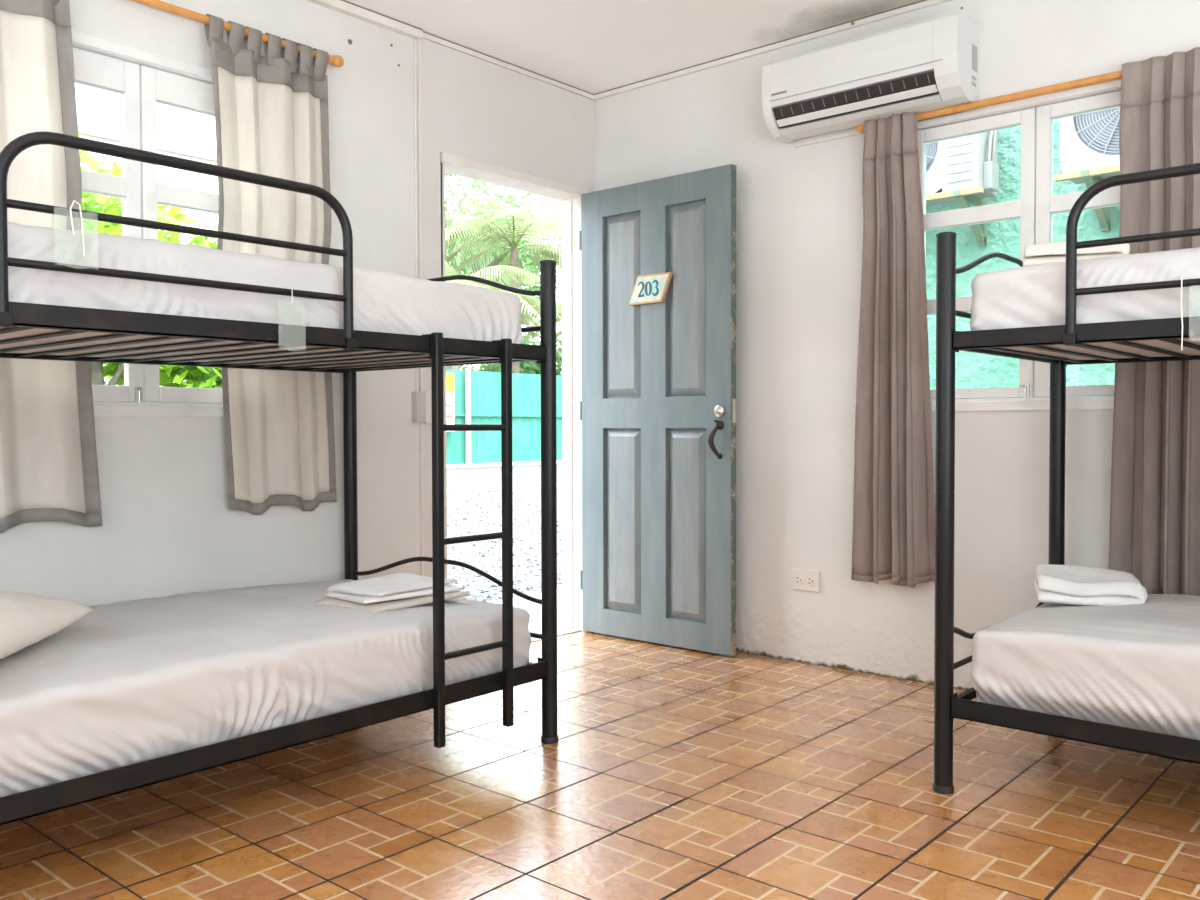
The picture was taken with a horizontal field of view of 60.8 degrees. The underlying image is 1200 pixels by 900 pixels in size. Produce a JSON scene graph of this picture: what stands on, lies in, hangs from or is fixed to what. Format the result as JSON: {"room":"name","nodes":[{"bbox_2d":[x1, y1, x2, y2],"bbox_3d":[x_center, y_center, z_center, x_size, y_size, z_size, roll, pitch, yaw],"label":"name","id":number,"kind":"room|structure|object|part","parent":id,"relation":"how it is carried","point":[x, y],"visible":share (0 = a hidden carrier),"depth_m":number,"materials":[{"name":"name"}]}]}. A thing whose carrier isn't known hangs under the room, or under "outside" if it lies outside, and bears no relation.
{"room":"dormitory","nodes":[
{"label":"dormitory","id":0,"kind":"room"},
{"bbox_2d":[0,0,444,605],"bbox_3d":[-1.628,-0.374,3.178,0.120,2.562,4.990,1,2,41],"label":"wall","id":1,"kind":"structure","parent":0,"point":[169,528],"depth_m":3.61,"materials":[{"name":"paint"}]},
{"bbox_2d":[71,31,223,416],"bbox_3d":[-1.497,-0.691,3.314,0.132,1.166,1.040,1,2,41],"label":"window","id":2,"kind":"structure","parent":1,"relation":"in","point":[143,79],"depth_m":3.29,"materials":[{"name":"paint"}]},
{"bbox_3d":[-1.639,-0.692,3.128,0.036,1.082,0.462,1,2,41],"label":"sash","id":3,"kind":"part","parent":2,"relation":"part of","materials":[{"name":"paint"}]},
{"bbox_3d":[-1.462,-0.125,3.298,0.042,0.036,1.040,1,2,41],"label":"sill","id":4,"kind":"part","parent":2,"relation":"part of","materials":[{"name":"paint"}]},
{"bbox_3d":[-1.333,-0.701,3.482,0.036,1.082,0.462,1,2,41],"label":"sash","id":5,"kind":"part","parent":2,"relation":"part of","materials":[{"name":"paint"}]},
{"bbox_2d":[131,0,343,66],"bbox_3d":[-1.463,-1.409,3.193,0.083,0.041,1.524,1,2,41],"label":"curtain rod","id":6,"kind":"object","parent":1,"relation":"attached to","point":[335,60],"visible":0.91,"depth_m":3.32,"materials":[{"name":"brown wood"}]},
{"bbox_2d":[0,0,102,532],"bbox_3d":[-1.717,-0.589,2.902,0.082,1.664,0.589,1,2,41],"label":"curtain","id":7,"kind":"object","parent":6,"relation":"hanging from","point":[49,464],"visible":0.74,"depth_m":3.00,"materials":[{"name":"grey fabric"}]},
{"bbox_2d":[204,14,336,514],"bbox_3d":[-1.135,-0.606,3.577,0.081,1.664,0.506,1,2,41],"label":"curtain","id":8,"kind":"object","parent":6,"relation":"hanging from","point":[271,112],"visible":0.7,"depth_m":3.56,"materials":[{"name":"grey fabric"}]},
{"bbox_2d":[307,0,422,39],"bbox_3d":[-1.924,-1.625,2.696,0.030,0.037,3.682,1,2,41],"label":"trim","id":9,"kind":"structure","parent":1,"relation":"attached to","point":[342,6],"depth_m":3.90,"materials":[{"name":"paint"}]},
{"bbox_2d":[414,39,417,277],"bbox_3d":[-0.743,-1.155,4.065,0.035,0.938,0.011,1,2,41],"label":"trim","id":10,"kind":"structure","parent":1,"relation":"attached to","point":[415,79],"depth_m":4.08,"materials":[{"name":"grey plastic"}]},
{"bbox_2d":[416,39,423,575],"bbox_3d":[-0.724,-0.384,4.119,0.016,2.535,0.008,1,2,41],"label":"trim","id":11,"kind":"structure","parent":1,"relation":"attached to","point":[418,66],"depth_m":4.11,"materials":[{"name":"paint"}]},
{"bbox_2d":[412,368,431,422],"bbox_3d":[-0.726,-0.218,4.104,0.035,0.215,0.097,1,2,41],"label":"light switch","id":12,"kind":"object","parent":1,"relation":"attached to","point":[421,407],"depth_m":4.10,"materials":[{"name":"grey plastic"}]},
{"bbox_3d":[-0.683,-0.173,4.146,0.014,0.130,0.070,1,2,41],"label":"plate","id":13,"kind":"part","parent":12,"relation":"part of","materials":[{"name":"white plastic"}]},
{"bbox_2d":[420,38,594,576],"bbox_3d":[-0.374,-0.395,4.526,0.012,2.535,1.066,1,2,41],"label":"wall","id":14,"kind":"structure","parent":1,"relation":"attached to","point":[473,108],"depth_m":4.37,"materials":[{"name":"paint"}]},
{"bbox_2d":[423,31,593,99],"bbox_3d":[-0.374,-1.676,4.495,0.018,0.025,1.068,1,2,41],"label":"trim","id":15,"kind":"structure","parent":1,"relation":"attached to","point":[427,36],"depth_m":4.44,"materials":[{"name":"paint"}]},
{"bbox_2d":[440,153,590,630],"bbox_3d":[-0.392,-0.178,4.593,0.142,2.098,0.910,1,2,41],"label":"trim","id":16,"kind":"structure","parent":1,"relation":"attached to","point":[570,196],"depth_m":4.88,"materials":[{"name":"paint"}]},
{"bbox_2d":[531,627,581,641],"bbox_3d":[-0.406,0.879,4.612,0.124,0.024,0.830,1,2,41],"label":"trim","id":17,"kind":"structure","parent":1,"relation":"attached to","point":[561,630],"depth_m":4.85,"materials":[{"name":"concrete"}]},
{"bbox_2d":[579,164,735,655],"bbox_3d":[0.220,-0.167,4.537,0.855,2.052,0.096,1,2,41],"label":"door","id":18,"kind":"structure","parent":1,"relation":"in","point":[659,500],"depth_m":4.51,"materials":[{"name":"blue paint"}]},
{"bbox_3d":[0.111,0.318,4.680,0.224,0.839,0.029,1,2,41],"label":"panel","id":19,"kind":"part","parent":18,"relation":"part of","materials":[{"name":"blue paint"}]},
{"bbox_3d":[0.108,-0.657,4.658,0.222,0.834,0.029,1,2,41],"label":"panel","id":20,"kind":"part","parent":18,"relation":"part of","materials":[{"name":"blue paint"}]},
{"bbox_2d":[629,272,672,305],"bbox_3d":[0.222,-0.712,4.519,0.236,0.127,0.021,1,2,41],"label":"number plaque","id":21,"kind":"object","parent":18,"relation":"attached to","point":[651,288],"visible":1,"depth_m":4.51,"materials":[{"name":"brown wood"}]},
{"bbox_3d":[0.382,0.326,4.445,0.214,0.839,0.029,1,2,41],"label":"panel","id":22,"kind":"part","parent":18,"relation":"part of","materials":[{"name":"blue paint"}]},
{"bbox_3d":[0.379,-0.648,4.423,0.214,0.838,0.029,1,2,41],"label":"panel","id":23,"kind":"part","parent":18,"relation":"part of","materials":[{"name":"blue paint"}]},
{"bbox_3d":[0.484,-0.045,4.288,0.063,0.168,0.039,-1,2,-39],"label":"handle","id":24,"kind":"part","parent":18,"relation":"part of","materials":[{"name":"brown metal"}]},
{"bbox_3d":[0.561,-0.164,4.280,0.002,0.100,0.022,1,2,41],"label":"strike plate","id":25,"kind":"part","parent":18,"relation":"part of","materials":[{"name":"silver metal"}]},
{"bbox_2d":[490,589,562,632],"bbox_3d":[-1.470,1.094,4.170,0.900,0.380,6.500,1,2,41],"label":"floor","id":26,"kind":"structure","parent":0,"point":[534,609],"depth_m":5.60,"materials":[{"name":"concrete"}]},
{"bbox_2d":[0,631,1199,899],"bbox_3d":[0.215,0.940,1.614,4.790,0.002,4.790,1,2,41],"label":"floor","id":27,"kind":"structure","parent":0,"point":[672,772],"depth_m":2.61,"materials":[{"name":"tile"}]},
{"bbox_2d":[0,131,558,824],"bbox_3d":[-1.146,0.131,2.787,1.094,1.568,1.905,1,2,41],"label":"bunk bed","id":28,"kind":"object","parent":27,"relation":"on","point":[20,316],"visible":0.84,"depth_m":2.69,"materials":[{"name":"black metal"}]},
{"bbox_2d":[70,200,84,255],"bbox_3d":[-1.059,-0.435,2.067,0.011,0.137,0.085,1,2,41],"label":"string","id":29,"kind":"object","parent":28,"relation":"hanging from","point":[73,200],"visible":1,"depth_m":2.07,"materials":[{"name":"white"}]},
{"bbox_3d":[-1.532,-0.290,3.110,0.030,0.055,1.806,1,2,41],"label":"rail","id":30,"kind":"part","parent":28,"relation":"part of","materials":[{"name":"black metal"}]},
{"bbox_3d":[-0.898,-0.444,2.279,0.024,0.396,0.825,1,2,41],"label":"guard rail","id":31,"kind":"part","parent":28,"relation":"part of","materials":[{"name":"black metal"}]},
{"bbox_2d":[0,222,522,368],"bbox_3d":[-1.156,-0.379,2.772,0.988,0.215,1.735,1,2,41],"label":"mattress","id":32,"kind":"object","parent":28,"relation":"on","point":[385,302],"visible":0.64,"depth_m":2.45,"materials":[{"name":"white fabric"}]},
{"bbox_2d":[0,579,531,796],"bbox_3d":[-1.146,0.571,2.802,0.994,0.245,1.781,1,2,41],"label":"mattress","id":33,"kind":"object","parent":28,"relation":"on","point":[126,683],"visible":0.81,"depth_m":2.47,"materials":[{"name":"white fabric"}]},
{"bbox_2d":[0,591,93,658],"bbox_3d":[-1.495,0.406,2.255,0.460,0.159,0.660,0,1,-3],"label":"pillow","id":34,"kind":"object","parent":33,"relation":"on","point":[26,619],"visible":1,"depth_m":2.35,"materials":[{"name":"white fabric"}]},
{"bbox_2d":[315,591,469,612],"bbox_3d":[-0.629,0.448,3.114,0.272,0.019,0.397,1,2,38],"label":"sheet","id":35,"kind":"object","parent":33,"relation":"on","point":[420,600],"visible":0.45,"depth_m":3.00,"materials":[{"name":"beige fabric"}]},
{"bbox_2d":[324,584,463,603],"bbox_3d":[-0.626,0.429,3.131,0.359,0.017,0.232,-1,2,-44],"label":"sheet","id":36,"kind":"object","parent":35,"relation":"on","point":[363,599],"visible":0.49,"depth_m":3.03,"materials":[{"name":"white fabric"}]},
{"bbox_2d":[326,573,456,596],"bbox_3d":[-0.634,0.410,3.143,0.232,0.017,0.336,1,2,34],"label":"sheet","id":37,"kind":"object","parent":36,"relation":"on","point":[394,583],"visible":0.89,"depth_m":3.08,"materials":[{"name":"white fabric"}]},
{"bbox_3d":[-0.767,0.691,2.472,0.038,0.063,1.806,1,2,41],"label":"rail","id":38,"kind":"part","parent":28,"relation":"part of","materials":[{"name":"black metal"}]},
{"bbox_3d":[-0.770,-0.277,2.450,0.038,0.055,1.806,1,2,41],"label":"rail","id":39,"kind":"part","parent":28,"relation":"part of","materials":[{"name":"black metal"}]},
{"bbox_3d":[-0.931,0.144,3.824,0.055,1.468,0.049,1,2,41],"label":"post","id":40,"kind":"part","parent":28,"relation":"part of","materials":[{"name":"black metal"}]},
{"bbox_3d":[-0.546,-0.296,3.480,0.982,0.023,0.020,1,2,41],"label":"cross rail","id":41,"kind":"part","parent":28,"relation":"part of","materials":[{"name":"black metal"}]},
{"bbox_3d":[-0.545,0.423,3.497,0.992,0.103,0.016,1,2,41],"label":"wave rail","id":42,"kind":"part","parent":28,"relation":"part of","materials":[{"name":"black metal"}]},
{"bbox_3d":[-0.547,-0.534,3.475,0.992,0.103,0.016,1,2,41],"label":"wave rail","id":43,"kind":"part","parent":28,"relation":"part of","materials":[{"name":"black metal"}]},
{"bbox_3d":[-0.160,0.158,3.157,0.055,1.468,0.049,1,2,41],"label":"post","id":44,"kind":"part","parent":28,"relation":"part of","materials":[{"name":"black metal"}]},
{"bbox_2d":[933,163,1199,793],"bbox_3d":[1.920,0.131,2.462,1.905,1.568,1.010,1,2,41],"label":"bunk bed","id":45,"kind":"object","parent":27,"relation":"on","point":[948,705],"visible":0.62,"depth_m":2.68,"materials":[{"name":"black metal"}]},
{"bbox_3d":[0.918,0.166,2.720,0.049,1.468,0.055,1,2,41],"label":"post","id":46,"kind":"part","parent":45,"relation":"part of","materials":[{"name":"black metal"}]},
{"bbox_3d":[1.226,0.681,3.086,0.020,0.023,0.898,1,2,41],"label":"cross rail","id":47,"kind":"part","parent":45,"relation":"part of","materials":[{"name":"black metal"}]},
{"bbox_3d":[1.223,-0.529,3.058,0.016,0.103,0.908,1,2,41],"label":"wave rail","id":48,"kind":"part","parent":45,"relation":"part of","materials":[{"name":"black metal"}]},
{"bbox_3d":[1.226,0.496,3.082,0.016,0.063,0.909,1,2,41],"label":"wave rail","id":49,"kind":"part","parent":45,"relation":"part of","materials":[{"name":"black metal"}]},
{"bbox_3d":[1.224,-0.291,3.063,0.020,0.023,0.898,1,2,41],"label":"cross rail","id":50,"kind":"part","parent":45,"relation":"part of","materials":[{"name":"black metal"}]},
{"bbox_3d":[1.531,0.148,3.427,0.049,1.468,0.055,1,2,41],"label":"post","id":51,"kind":"part","parent":45,"relation":"part of","materials":[{"name":"black metal"}]},
{"bbox_3d":[1.621,0.693,2.130,1.806,0.063,0.038,1,2,41],"label":"rail","id":52,"kind":"part","parent":45,"relation":"part of","materials":[{"name":"black metal"}]},
{"bbox_3d":[1.619,-0.275,2.107,1.806,0.055,0.038,1,2,41],"label":"rail","id":53,"kind":"part","parent":45,"relation":"part of","materials":[{"name":"black metal"}]},
{"bbox_2d":[970,594,1199,739],"bbox_3d":[1.920,0.559,2.471,1.750,0.268,0.895,1,2,41],"label":"mattress","id":54,"kind":"object","parent":45,"relation":"on","point":[1134,666],"visible":0.8,"depth_m":2.55,"materials":[{"name":"white fabric"}]},
{"bbox_2d":[1034,565,1147,605],"bbox_3d":[1.452,0.400,3.038,0.291,0.091,0.240,0,1,21],"label":"folded towel","id":55,"kind":"object","parent":54,"relation":"on","point":[1062,584],"visible":0.96,"depth_m":2.96,"materials":[{"name":"white fabric"}]},
{"bbox_2d":[970,247,1199,359],"bbox_3d":[1.916,-0.378,2.451,1.760,0.212,0.895,1,2,41],"label":"mattress","id":56,"kind":"object","parent":45,"relation":"on","point":[1027,296],"visible":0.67,"depth_m":2.53,"materials":[{"name":"white fabric"}]},
{"bbox_2d":[1023,241,1129,266],"bbox_3d":[1.275,-0.514,2.749,0.256,0.068,0.259,0,1,24],"label":"folded pillowcase","id":57,"kind":"object","parent":56,"relation":"on","point":[1053,252],"visible":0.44,"depth_m":2.65,"materials":[{"name":"white fabric"}]},
{"bbox_3d":[2.224,-0.292,2.805,1.806,0.055,0.030,1,2,41],"label":"rail","id":58,"kind":"part","parent":45,"relation":"part of","materials":[{"name":"black metal"}]},
{"bbox_3d":[1.451,-0.449,2.231,0.825,0.396,0.024,1,2,41],"label":"guard rail","id":59,"kind":"part","parent":45,"relation":"part of","materials":[{"name":"black metal"}]},
{"bbox_2d":[1181,277,1182,349],"bbox_3d":[1.324,-0.310,2.326,0.005,0.166,0.006,1,2,41],"label":"string","id":60,"kind":"object","parent":45,"relation":"hanging from","point":[1181,277],"visible":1,"depth_m":2.32,"materials":[{"name":"white fabric"}]},
{"bbox_2d":[345,0,921,93],"bbox_3d":[0.160,-1.681,1.496,5.750,0.120,5.600,1,2,41],"label":"ceiling","id":61,"kind":"structure","parent":0,"point":[591,46],"depth_m":4.07,"materials":[{"name":"paint"}]},
{"bbox_2d":[595,0,1199,689],"bbox_3d":[1.806,-0.388,3.424,4.750,2.562,0.120,1,2,41],"label":"wall","id":62,"kind":"structure","parent":0,"point":[799,210],"depth_m":4.10,"materials":[{"name":"paint"}]},
{"bbox_2d":[593,0,952,100],"bbox_3d":[1.758,-1.655,3.343,4.750,0.025,0.018,1,2,41],"label":"trim","id":63,"kind":"structure","parent":62,"relation":"attached to","point":[922,4],"depth_m":4.23,"materials":[{"name":"paint"}]},
{"bbox_2d":[792,569,819,591],"bbox_3d":[0.844,0.535,4.194,0.125,0.086,0.012,1,2,41],"label":"wall outlet","id":64,"kind":"object","parent":62,"relation":"attached to","point":[805,580],"visible":1,"depth_m":4.19,"materials":[{"name":"white plastic"}]},
{"bbox_2d":[795,575,803,583],"bbox_3d":[0.821,0.534,4.210,0.038,0.037,0.005,1,2,41],"label":"socket","id":65,"kind":"object","parent":64,"relation":"attached to","point":[799,579],"depth_m":4.21,"materials":[{"name":"grey plastic"}]},
{"bbox_2d":[807,576,815,585],"bbox_3d":[0.862,0.535,4.174,0.038,0.037,0.005,1,2,41],"label":"socket","id":66,"kind":"object","parent":64,"relation":"attached to","point":[811,580],"depth_m":4.17,"materials":[{"name":"grey plastic"}]},
{"bbox_2d":[762,10,979,142],"bbox_3d":[1.005,-1.393,3.871,0.787,0.295,0.216,1,2,41],"label":"air conditioner","id":67,"kind":"object","parent":62,"relation":"attached to","point":[929,64],"visible":0.98,"depth_m":3.76,"materials":[{"name":"white plastic"}]},
{"bbox_2d":[773,71,949,139],"bbox_3d":[0.974,-1.295,3.872,0.661,0.094,0.138,1,2,41],"label":"air vent","id":68,"kind":"object","parent":67,"relation":"attached to","point":[850,105],"depth_m":3.83,"materials":[{"name":"black plastic"}]},
{"bbox_2d":[794,114,952,146],"bbox_3d":[1.062,-1.242,3.961,0.700,0.012,0.009,1,2,41],"label":"strip","id":69,"kind":"object","parent":62,"relation":"attached to","point":[855,132],"visible":0.5,"depth_m":4.09,"materials":[{"name":"paint"}]},
{"bbox_2d":[857,70,1121,133],"bbox_3d":[1.611,-1.229,3.445,1.591,0.041,0.073,1,2,41],"label":"curtain rod","id":70,"kind":"object","parent":62,"relation":"attached to","point":[1112,76],"visible":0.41,"depth_m":3.55,"materials":[{"name":"brown wood"}]},
{"bbox_2d":[851,111,934,587],"bbox_3d":[1.112,-0.368,3.858,0.316,1.770,0.106,1,2,44],"label":"curtain","id":71,"kind":"object","parent":70,"relation":"hanging from","point":[893,535],"visible":1,"depth_m":3.83,"materials":[{"name":"grey fabric"}]},
{"bbox_3d":[1.601,-1.229,3.433,1.515,0.027,0.027,1,2,41],"label":"rod","id":72,"kind":"part","parent":70,"relation":"part of","materials":[{"name":"brown wood"}]},
{"bbox_2d":[1108,47,1199,595],"bbox_3d":[1.914,-0.366,3.168,0.612,1.756,0.105,1,2,41],"label":"curtain","id":73,"kind":"object","parent":70,"relation":"hanging from","point":[1154,537],"visible":0.73,"depth_m":3.27,"materials":[{"name":"fabric"}]},
{"bbox_2d":[917,79,1120,411],"bbox_3d":[1.552,-0.690,3.629,1.030,1.102,0.132,1,2,41],"label":"window","id":74,"kind":"structure","parent":62,"relation":"in","point":[1037,204],"depth_m":3.61,"materials":[{"name":"paint"}]},
{"bbox_3d":[1.368,-0.699,3.769,0.458,1.018,0.036,1,2,41],"label":"sash","id":75,"kind":"part","parent":74,"relation":"part of","materials":[{"name":"paint"}]},
{"bbox_3d":[1.524,-0.157,3.607,1.030,0.036,0.042,1,2,41],"label":"sill","id":76,"kind":"part","parent":74,"relation":"part of","materials":[{"name":"paint"}]},
{"bbox_3d":[1.718,-0.693,3.467,0.458,1.018,0.036,1,2,41],"label":"sash","id":77,"kind":"part","parent":74,"relation":"part of","materials":[{"name":"paint"}]},
{"label":"outside","id":78,"kind":"structure","parent":0,"visible":0},
{"bbox_2d":[447,464,562,601],"bbox_3d":[-16.537,0.516,32.497,58.980,0.300,100.000,1,2,41],"label":"yard","id":79,"kind":"structure","parent":78,"point":[475,478],"depth_m":11.25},
{"bbox_2d":[81,222,91,231],"bbox_3d":[-4.230,-0.642,6.847,1.687,3.159,1.833,1,2,41],"label":"leafy shrub","id":80,"kind":"object","parent":79,"relation":"on","point":[84,224],"visible":0.02,"depth_m":7.09,"materials":[{"name":"green plant"}]},
{"bbox_2d":[78,134,200,402],"bbox_3d":[-3.857,-0.739,7.828,1.667,3.307,1.955,1,2,41],"label":"leafy shrub","id":81,"kind":"object","parent":79,"relation":"on","point":[89,200],"visible":0.09,"depth_m":7.80,"materials":[{"name":"green plant"}]},
{"bbox_2d":[75,83,217,402],"bbox_3d":[-9.328,-2.963,12.399,4.900,7.550,12.000,1,2,41],"label":"sky","id":82,"kind":"structure","parent":79,"relation":"on","point":[181,133],"depth_m":13.57,"materials":[{"name":"white paint"}]},
{"bbox_2d":[158,226,221,403],"bbox_3d":[-3.022,-0.489,8.227,1.608,2.784,1.551,0,1,-6],"label":"leafy shrub","id":83,"kind":"object","parent":79,"relation":"on","point":[197,377],"visible":0.04,"depth_m":7.83,"materials":[{"name":"green plant"}]},
{"bbox_2d":[445,180,475,275],"bbox_3d":[-7.717,-4.771,34.410,7.597,10.158,5.888,-1,1,-19],"label":"leafy tree","id":84,"kind":"object","parent":79,"relation":"on","point":[459,204],"visible":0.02,"depth_m":35.72,"materials":[{"name":"green plant"}]},
{"bbox_2d":[445,173,499,217],"bbox_3d":[-5.486,-4.589,31.466,6.670,9.903,6.771,1,2,41],"label":"palm tree","id":85,"kind":"object","parent":79,"relation":"on","point":[446,174],"visible":0.02,"depth_m":33.35,"materials":[{"name":"green plant"}]},
{"bbox_2d":[445,195,561,372],"bbox_3d":[-2.460,-3.484,30.939,6.903,7.704,6.352,0,1,8],"label":"palm tree","id":86,"kind":"object","parent":79,"relation":"on","point":[468,229],"visible":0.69,"depth_m":30.30,"materials":[{"name":"green plant"}]},
{"bbox_2d":[445,178,561,371],"bbox_3d":[-4.439,-5.441,39.928,7.577,11.226,7.412,-1,2,-28],"label":"leafy tree","id":87,"kind":"object","parent":79,"relation":"on","point":[511,196],"visible":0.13,"depth_m":39.02,"materials":[{"name":"green plant"}]},
{"bbox_2d":[445,263,561,371],"bbox_3d":[-4.109,-2.443,28.825,6.513,5.727,6.791,1,2,41],"label":"palm tree","id":88,"kind":"object","parent":79,"relation":"on","point":[527,301],"visible":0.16,"depth_m":28.25,"materials":[{"name":"green plant"}]},
{"bbox_2d":[446,368,561,468],"bbox_3d":[-2.371,-0.868,28.127,0.280,2.600,20.000,1,2,41],"label":"fence","id":89,"kind":"object","parent":79,"relation":"on","point":[477,394],"visible":0.16,"depth_m":27.60,"materials":[{"name":"metal"}]},
{"bbox_2d":[446,373,454,431],"bbox_3d":[-4.021,-1.216,26.055,0.129,1.500,0.720,1,2,41],"label":"roadside sign","id":90,"kind":"object","parent":89,"relation":"attached to","point":[450,380],"visible":0.29,"depth_m":26.18,"materials":[{"name":"white"}]},
{"bbox_3d":[-3.449,-0.834,26.746,0.100,2.600,0.100,1,2,41],"label":"fence post","id":91,"kind":"part","parent":89,"relation":"part of","materials":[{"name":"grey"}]},
{"bbox_3d":[-2.364,-0.948,28.119,0.060,0.060,20.000,1,2,41],"label":"rail","id":92,"kind":"part","parent":89,"relation":"part of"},
{"bbox_2d":[447,482,562,601],"bbox_3d":[-1.117,0.791,12.193,2.734,0.036,15.062,0,1,-5],"label":"gravel stones","id":93,"kind":"object","parent":79,"relation":"on","point":[459,525],"visible":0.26,"depth_m":9.44,"materials":[{"name":"grey gravel"}]},
{"bbox_2d":[471,333,561,375],"bbox_3d":[-2.863,-1.882,33.255,3.153,4.410,5.596,1,2,41],"label":"leafy bush","id":94,"kind":"object","parent":79,"relation":"on","point":[526,367],"visible":0.11,"depth_m":32.86,"materials":[{"name":"green plant"}]},
{"bbox_2d":[522,302,561,364],"bbox_3d":[-0.314,-2.258,32.510,6.301,5.172,6.175,-1,2,-29],"label":"palm tree","id":95,"kind":"object","parent":79,"relation":"on","point":[558,304],"visible":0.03,"depth_m":31.06,"materials":[{"name":"green plant"}]},
{"bbox_3d":[3.604,1.147,3.064,10.020,0.300,1.629,1,2,41],"label":"alley","id":96,"kind":"object","parent":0,"visible":0},
{"bbox_2d":[926,118,1119,399],"bbox_3d":[4.358,-0.442,3.581,9.600,3.450,0.200,1,2,41],"label":"wall","id":97,"kind":"structure","parent":96,"relation":"on","point":[972,370],"depth_m":5.38,"materials":[{"name":"teal paint"}]},
{"bbox_2d":[926,130,998,246],"bbox_3d":[1.740,-1.469,5.446,0.765,0.770,0.370,1,2,41],"label":"condenser unit","id":98,"kind":"object","parent":97,"relation":"attached to","point":[964,170],"visible":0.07,"depth_m":5.18,"materials":[{"name":"grey metal"}]},
{"bbox_2d":[926,142,936,170],"bbox_3d":[1.571,-1.582,5.381,0.436,0.436,0.007,1,2,41],"label":"fan grille","id":99,"kind":"object","parent":98,"relation":"attached to","point":[934,166],"depth_m":5.26,"materials":[{"name":"grey"}]},
{"bbox_3d":[1.708,-1.586,5.425,0.700,0.535,0.260,1,2,41],"label":"casing","id":100,"kind":"part","parent":98,"relation":"part of","materials":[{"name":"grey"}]},
{"bbox_2d":[1054,107,1119,231],"bbox_3d":[2.553,-1.455,4.742,0.740,0.770,0.370,1,2,41],"label":"condenser unit","id":101,"kind":"object","parent":97,"relation":"attached to","point":[1089,142],"visible":0.23,"depth_m":4.79,"materials":[{"name":"grey metal"}]},
{"bbox_3d":[2.530,-1.572,4.713,0.700,0.535,0.260,1,2,41],"label":"casing","id":102,"kind":"part","parent":101,"relation":"part of","materials":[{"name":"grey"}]},
{"bbox_2d":[1073,107,1119,153],"bbox_3d":[2.392,-1.568,4.669,0.436,0.436,0.007,1,2,41],"label":"fan grille","id":103,"kind":"object","parent":101,"relation":"attached to","point":[1104,138],"depth_m":4.75,"materials":[{"name":"grey"}]}
]}

